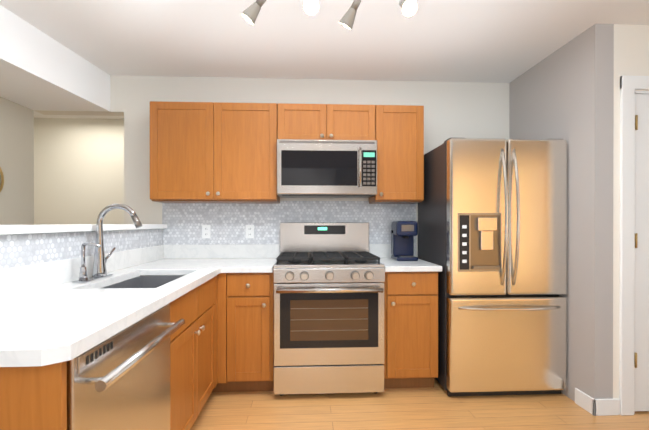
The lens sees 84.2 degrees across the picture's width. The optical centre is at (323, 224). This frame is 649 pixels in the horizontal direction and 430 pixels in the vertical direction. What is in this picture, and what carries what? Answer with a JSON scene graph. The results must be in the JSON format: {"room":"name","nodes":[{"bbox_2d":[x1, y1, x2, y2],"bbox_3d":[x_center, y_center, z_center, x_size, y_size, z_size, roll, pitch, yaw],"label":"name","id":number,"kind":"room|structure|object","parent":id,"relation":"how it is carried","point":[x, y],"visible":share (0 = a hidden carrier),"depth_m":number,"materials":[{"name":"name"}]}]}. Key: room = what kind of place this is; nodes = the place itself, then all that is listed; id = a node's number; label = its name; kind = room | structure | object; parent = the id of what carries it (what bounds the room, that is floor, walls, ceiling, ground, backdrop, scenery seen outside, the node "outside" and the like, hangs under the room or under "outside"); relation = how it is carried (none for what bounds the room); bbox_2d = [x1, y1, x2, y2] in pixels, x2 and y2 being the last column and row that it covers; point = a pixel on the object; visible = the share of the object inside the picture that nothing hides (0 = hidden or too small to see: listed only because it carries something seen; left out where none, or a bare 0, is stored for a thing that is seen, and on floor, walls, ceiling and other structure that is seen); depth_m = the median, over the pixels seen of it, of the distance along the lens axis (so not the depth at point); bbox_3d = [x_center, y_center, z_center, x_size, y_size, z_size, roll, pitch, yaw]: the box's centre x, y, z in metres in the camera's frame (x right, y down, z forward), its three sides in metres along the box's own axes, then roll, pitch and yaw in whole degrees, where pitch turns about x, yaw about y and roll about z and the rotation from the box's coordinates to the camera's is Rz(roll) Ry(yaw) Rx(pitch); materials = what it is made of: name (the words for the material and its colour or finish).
{"room":"kitchen","nodes":[
{"label":"kitchen","id":0,"kind":"room"},
{"bbox_2d":[0,97,33,224],"bbox_3d":[-2.343,-0.022,0.061,0.120,2.445,6.120,0,0,-3],"label":"wall","id":1,"kind":"structure","parent":0,"point":[17,158],"depth_m":2.81,"materials":[{"name":"beige paint"}]},
{"bbox_2d":[0,167,3,191],"bbox_3d":[-2.388,-0.327,2.531,0.020,0.300,0.300,0,0,-3],"label":"mirror","id":2,"kind":"object","parent":1,"relation":"attached to","point":[1,179],"visible":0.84,"depth_m":2.66,"materials":[{"name":"gold metal"}]},
{"bbox_2d":[34,118,123,224],"bbox_3d":[-1.658,-0.035,4.399,4.400,2.445,0.120,0,0,-3],"label":"wall","id":3,"kind":"structure","parent":0,"point":[78,170],"depth_m":4.28,"materials":[{"name":"beige paint"}]},
{"bbox_2d":[0,224,166,268],"bbox_3d":[-1.374,0.599,1.906,0.200,1.192,2.289,0,0,-3],"label":"wall","id":4,"kind":"structure","parent":0,"point":[21,245],"depth_m":1.78,"materials":[{"name":"tile"}]},
{"bbox_2d":[152,244,207,247],"bbox_3d":[-1.023,0.253,2.731,0.360,0.157,0.671,0,0,-3],"label":"backsplash","id":5,"kind":"structure","parent":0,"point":[199,245],"depth_m":3.04,"materials":[{"name":"stone"}]},
{"bbox_2d":[34,75,509,256],"bbox_3d":[-0.330,-0.031,3.160,4.195,2.445,0.120,0,0,-3],"label":"wall","id":6,"kind":"structure","parent":0,"point":[466,109],"depth_m":3.10,"materials":[{"name":"beige paint"}]},
{"bbox_2d":[150,101,279,203],"bbox_3d":[-0.853,-0.562,2.911,0.966,0.748,0.322,0,0,-3],"label":"upper cabinet","id":7,"kind":"object","parent":6,"relation":"attached to","point":[212,152],"depth_m":2.75,"materials":[{"name":"brown wood"}]},
{"bbox_2d":[162,201,415,254],"bbox_3d":[-0.283,0.035,3.099,2.176,0.472,0.008,0,0,-3],"label":"wall tile","id":8,"kind":"structure","parent":6,"relation":"attached to","point":[227,222],"depth_m":3.08,"materials":[{"name":"tile"}]},
{"bbox_2d":[202,225,210,237],"bbox_3d":[-1.002,0.064,3.057,0.072,0.115,0.007,0,0,-3],"label":"electrical outlet","id":9,"kind":"object","parent":8,"relation":"attached to","point":[206,231],"visible":1,"depth_m":3.06,"materials":[{"name":"white plastic"}]},
{"bbox_2d":[246,225,253,237],"bbox_3d":[-0.635,0.064,3.074,0.072,0.115,0.007,0,0,-3],"label":"electrical outlet","id":10,"kind":"object","parent":8,"relation":"attached to","point":[249,231],"visible":1,"depth_m":3.07,"materials":[{"name":"white plastic"}]},
{"bbox_2d":[278,103,377,144],"bbox_3d":[0.013,-0.789,2.952,0.764,0.294,0.322,0,0,-3],"label":"upper cabinet","id":11,"kind":"object","parent":6,"relation":"attached to","point":[295,121],"depth_m":2.79,"materials":[{"name":"brown wood"}]},
{"bbox_2d":[277,139,376,197],"bbox_3d":[0.017,-0.430,2.890,0.759,0.415,0.444,0,0,-3],"label":"over-the-range microwave","id":12,"kind":"object","parent":11,"relation":"attached to","point":[326,168],"visible":1,"depth_m":2.71,"materials":[{"name":"silver metal"}]},
{"bbox_2d":[369,105,423,203],"bbox_3d":[0.589,-0.562,2.980,0.386,0.748,0.322,0,0,-3],"label":"upper cabinet","id":13,"kind":"object","parent":6,"relation":"attached to","point":[400,147],"depth_m":2.83,"materials":[{"name":"brown wood"}]},
{"bbox_2d":[0,0,648,118],"bbox_3d":[0.312,-1.297,0.875,8.000,0.100,7.500,0,0,-3],"label":"ceiling","id":14,"kind":"structure","parent":0,"point":[498,41],"depth_m":2.38,"materials":[{"name":"white paint"}]},
{"bbox_2d":[0,5,109,111],"bbox_3d":[-1.971,-1.092,0.075,0.624,0.304,5.879,0,0,-3],"label":"soffit beam","id":15,"kind":"structure","parent":14,"relation":"attached to","point":[40,70],"depth_m":2.48,"materials":[{"name":"white paint"}]},
{"bbox_2d":[241,0,265,24],"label":"spotlight","id":16,"kind":"object","parent":14,"relation":"attached to","point":[250,13],"depth_m":1.59,"materials":[{"name":"silver metal"}]},
{"bbox_2d":[303,0,318,15],"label":"spotlight","id":17,"kind":"object","parent":14,"relation":"attached to","point":[311,7],"depth_m":1.54,"materials":[{"name":"silver metal"}]},
{"bbox_2d":[339,0,360,29],"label":"spotlight","id":18,"kind":"object","parent":14,"relation":"attached to","point":[347,21],"depth_m":1.62,"materials":[{"name":"silver metal"}]},
{"bbox_2d":[399,0,417,16],"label":"spotlight","id":19,"kind":"object","parent":14,"relation":"attached to","point":[409,7],"depth_m":1.56,"materials":[{"name":"silver metal"}]},
{"bbox_2d":[190,378,648,429],"bbox_3d":[0.312,1.248,0.882,8.000,0.100,7.500,0,0,-3],"label":"floor","id":20,"kind":"structure","parent":0,"point":[436,407],"depth_m":2.27,"materials":[{"name":"brown wood"}]},
{"bbox_2d":[20,304,215,429],"bbox_3d":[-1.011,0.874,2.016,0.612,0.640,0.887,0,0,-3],"label":"base cabinet","id":21,"kind":"object","parent":20,"relation":"on","point":[43,389],"depth_m":1.73,"materials":[{"name":"brown wood"}]},
{"bbox_2d":[0,244,223,366],"bbox_3d":[-0.986,0.255,1.952,0.660,0.157,2.231,0,0,-3],"label":"countertop","id":22,"kind":"structure","parent":21,"relation":"on","point":[51,313],"depth_m":1.43,"materials":[{"name":"stone"}]},
{"bbox_2d":[72,203,141,282],"bbox_3d":[-1.139,0.090,1.952,0.265,0.408,0.301,0,0,-3],"label":"faucet","id":23,"kind":"object","parent":22,"relation":"on","point":[99,266],"visible":1,"depth_m":1.97,"materials":[{"name":"silver metal"}]},
{"bbox_2d":[100,275,184,288],"bbox_3d":[-0.980,0.437,1.987,0.399,0.204,0.699,0,0,-3],"label":"sink basin","id":24,"kind":"object","parent":22,"relation":"in","point":[147,281],"visible":0.04,"depth_m":2.32,"materials":[{"name":"silver metal"}]},
{"bbox_2d":[67,303,184,429],"bbox_3d":[-0.930,0.768,1.238,0.686,0.858,0.663,0,0,-3],"label":"dishwasher","id":25,"kind":"object","parent":20,"relation":"on","point":[120,380],"visible":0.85,"depth_m":1.18,"materials":[{"name":"silver metal"}]},
{"bbox_2d":[236,272,273,391],"bbox_3d":[-0.562,0.762,2.776,0.394,0.860,0.626,0,0,-3],"label":"base cabinet","id":26,"kind":"object","parent":20,"relation":"on","point":[254,291],"depth_m":2.47,"materials":[{"name":"brown wood"}]},
{"bbox_2d":[224,244,278,272],"bbox_3d":[-0.530,0.253,2.755,0.327,0.157,0.671,0,0,-3],"label":"countertop","id":27,"kind":"structure","parent":26,"relation":"on","point":[238,258],"depth_m":3.06,"materials":[{"name":"stone"}]},
{"bbox_2d":[273,223,384,395],"bbox_3d":[0.023,0.590,2.740,0.760,1.205,0.745,0,0,-3],"label":"range","id":28,"kind":"object","parent":20,"relation":"on","point":[328,280],"visible":1,"depth_m":2.44,"materials":[{"name":"silver metal"}]},
{"bbox_2d":[384,272,437,388],"bbox_3d":[0.600,0.762,2.831,0.388,0.860,0.626,0,0,-3],"label":"base cabinet","id":29,"kind":"object","parent":20,"relation":"on","point":[410,298],"depth_m":2.52,"materials":[{"name":"brown wood"}]},
{"bbox_2d":[369,244,441,271],"bbox_3d":[0.609,0.253,2.820,0.404,0.157,0.649,0,0,-3],"label":"countertop","id":30,"kind":"structure","parent":29,"relation":"on","point":[383,251],"depth_m":2.67,"materials":[{"name":"stone"}]},
{"bbox_2d":[391,221,417,260],"bbox_3d":[0.654,0.133,2.932,0.170,0.315,0.212,0,0,-3],"label":"coffee maker","id":31,"kind":"object","parent":30,"relation":"on","point":[403,233],"visible":1,"depth_m":2.94,"materials":[{"name":"blue plastic"}]},
{"bbox_2d":[418,138,566,395],"bbox_3d":[1.245,0.300,2.760,0.820,1.784,0.772,0,0,-3],"label":"fridge","id":32,"kind":"object","parent":20,"relation":"on","point":[492,227],"visible":0.98,"depth_m":2.44,"materials":[{"name":"grey metal"}]},
{"bbox_2d":[509,24,613,401],"bbox_3d":[1.730,-0.030,2.723,0.120,2.445,0.950,0,0,-3],"label":"wall","id":33,"kind":"structure","parent":0,"point":[565,91],"depth_m":2.33,"materials":[{"name":"grey paint"}]},
{"bbox_2d":[575,388,619,415],"bbox_3d":[-0.262,1.144,2.105,4.230,0.100,1.999,0,0,-3],"label":"baseboard","id":34,"kind":"structure","parent":33,"relation":"attached to","point":[596,407],"depth_m":2.24,"materials":[{"name":"white wood"}]},
{"bbox_2d":[613,24,648,398],"bbox_3d":[3.026,-0.029,2.369,2.435,2.445,0.120,0,0,-3],"label":"wall","id":35,"kind":"structure","parent":0,"point":[631,50],"depth_m":2.25,"materials":[{"name":"beige paint"}]},
{"bbox_2d":[619,76,648,415],"bbox_3d":[2.341,0.135,2.327,0.984,2.118,0.140,0,0,-3],"label":"door frame","id":36,"kind":"structure","parent":35,"relation":"attached to","point":[629,85],"depth_m":2.24,"materials":[{"name":"white wood"}]},
{"bbox_2d":[635,94,648,410],"bbox_3d":[2.341,0.182,2.257,0.780,2.000,0.117,0,0,-3],"label":"door","id":37,"kind":"structure","parent":35,"relation":"in","point":[641,252],"depth_m":2.26,"materials":[{"name":"white"}]}
]}

